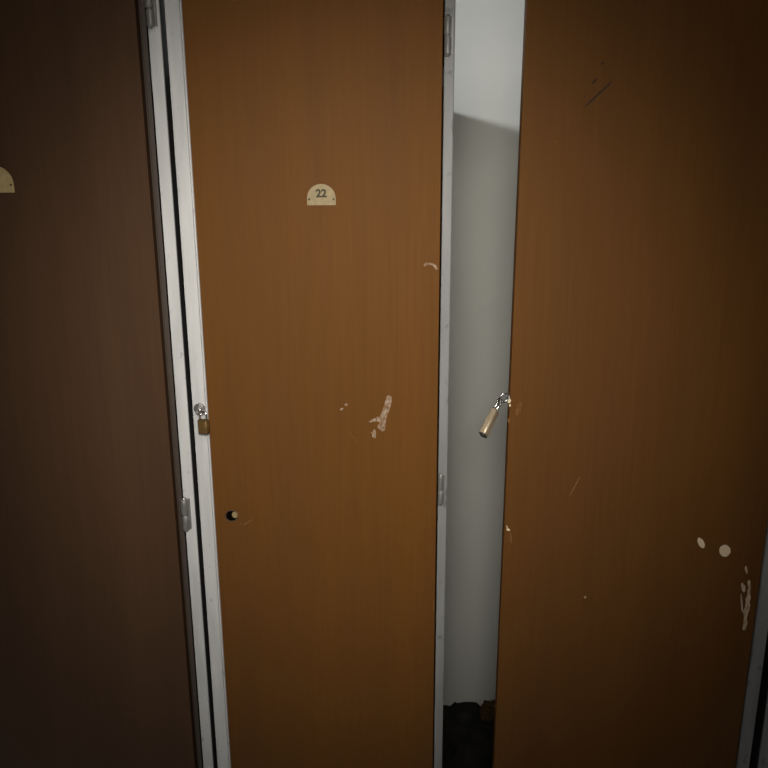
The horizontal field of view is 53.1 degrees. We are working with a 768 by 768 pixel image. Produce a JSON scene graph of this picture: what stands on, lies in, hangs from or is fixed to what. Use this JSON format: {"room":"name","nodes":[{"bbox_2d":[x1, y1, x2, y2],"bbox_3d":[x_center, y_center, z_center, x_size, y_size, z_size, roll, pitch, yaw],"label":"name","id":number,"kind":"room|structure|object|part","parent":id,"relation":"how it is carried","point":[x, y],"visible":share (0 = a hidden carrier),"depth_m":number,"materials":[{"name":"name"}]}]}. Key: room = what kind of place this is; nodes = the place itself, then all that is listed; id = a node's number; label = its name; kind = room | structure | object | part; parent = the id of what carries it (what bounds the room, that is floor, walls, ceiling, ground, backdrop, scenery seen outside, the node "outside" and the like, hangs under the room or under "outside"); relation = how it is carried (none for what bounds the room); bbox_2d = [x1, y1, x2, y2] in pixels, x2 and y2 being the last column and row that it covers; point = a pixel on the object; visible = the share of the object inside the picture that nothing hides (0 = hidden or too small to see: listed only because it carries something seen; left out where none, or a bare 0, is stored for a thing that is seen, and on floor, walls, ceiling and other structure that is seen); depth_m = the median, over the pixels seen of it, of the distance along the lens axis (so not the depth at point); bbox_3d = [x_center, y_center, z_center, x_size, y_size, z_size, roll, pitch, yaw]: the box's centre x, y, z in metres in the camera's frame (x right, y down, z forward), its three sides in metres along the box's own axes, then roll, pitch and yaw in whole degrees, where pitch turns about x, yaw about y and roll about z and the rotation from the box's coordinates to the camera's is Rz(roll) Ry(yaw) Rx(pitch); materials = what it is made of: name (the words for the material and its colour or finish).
{"room":"changing room","nodes":[
{"label":"changing room","id":0,"kind":"room"},
{"bbox_3d":[-0.293,1.613,-0.118,5.800,0.060,4.160,0,15,0],"label":"floor","id":1,"kind":"structure","parent":0,"visible":0},
{"bbox_2d":[0,0,217,767],"bbox_3d":[-0.458,0.244,1.293,0.412,1.880,0.499,0,15,0],"label":"locker","id":2,"kind":"object","parent":1,"relation":"on","point":[105,652],"visible":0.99,"depth_m":0.99,"materials":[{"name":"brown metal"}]},
{"bbox_3d":[-0.465,-0.245,0.918,0.043,0.031,0.002,0,15,0],"label":"number plate","id":3,"kind":"part","parent":2,"relation":"part of","materials":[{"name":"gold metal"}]},
{"bbox_3d":[-0.458,0.302,1.069,0.412,1.880,0.022,0,15,0],"label":"frame","id":4,"kind":"part","parent":2,"relation":"part of","materials":[{"name":"grey metal"}]},
{"bbox_2d":[164,0,455,767],"bbox_3d":[-0.081,0.243,1.290,0.330,1.880,0.506,0,15,0],"label":"locker","id":5,"kind":"object","parent":1,"relation":"on","point":[313,139],"visible":1,"depth_m":0.97,"materials":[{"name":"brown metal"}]},
{"bbox_3d":[-0.087,0.300,1.069,0.318,1.880,0.022,0,15,0],"label":"frame","id":6,"kind":"part","parent":5,"relation":"part of","materials":[{"name":"grey metal"}]},
{"bbox_2d":[198,411,209,434],"bbox_3d":[-0.231,0.049,0.982,0.014,0.031,0.008,5,15,19],"label":"padlock","id":7,"kind":"object","parent":5,"relation":"hanging from","point":[203,424],"visible":1,"depth_m":0.98,"materials":[{"name":"gold metal"}]},
{"bbox_3d":[-0.075,-0.228,0.923,0.035,0.025,0.002,0,15,0],"label":"number plate","id":8,"kind":"part","parent":5,"relation":"part of","materials":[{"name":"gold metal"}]},
{"bbox_3d":[0.078,0.302,1.062,0.012,1.880,0.004,0,15,0],"label":"hinge post","id":9,"kind":"part","parent":5,"relation":"part of","materials":[{"name":"grey metal"}]},
{"bbox_2d":[443,0,767,767],"bbox_3d":[0.307,0.230,1.284,0.457,1.905,0.511,0,15,0],"label":"locker","id":10,"kind":"object","parent":1,"relation":"on","point":[606,577],"visible":0.98,"depth_m":1.00,"materials":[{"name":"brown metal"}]},
{"bbox_2d":[442,699,494,767],"bbox_3d":[0.223,0.820,1.496,0.269,0.444,0.320,0,15,0],"label":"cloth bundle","id":11,"kind":"object","parent":10,"relation":"in","point":[468,727],"visible":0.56,"depth_m":1.43,"materials":[{"name":"black fabric"}]},
{"bbox_2d":[479,397,501,437],"bbox_3d":[0.135,0.042,0.961,0.010,0.046,0.046,12,19,39],"label":"padlock","id":12,"kind":"object","parent":10,"relation":"hanging from","point":[493,413],"visible":1,"depth_m":0.95,"materials":[{"name":"gold metal"}]},
{"bbox_3d":[0.310,0.301,1.062,0.451,1.880,0.005,0,15,0],"label":"frame","id":13,"kind":"part","parent":10,"relation":"part of","materials":[{"name":"grey metal"}]},
{"bbox_2d":[749,632,767,767],"bbox_3d":[0.714,0.238,1.297,0.330,1.880,0.492,0,15,0],"label":"locker","id":14,"kind":"object","parent":1,"relation":"on","point":[758,758],"visible":0.02,"depth_m":1.12,"materials":[{"name":"grey metal"}]},
{"bbox_3d":[0.714,0.297,1.069,0.330,1.880,0.022,0,15,0],"label":"frame","id":15,"kind":"part","parent":14,"relation":"part of","materials":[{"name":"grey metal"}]}
]}

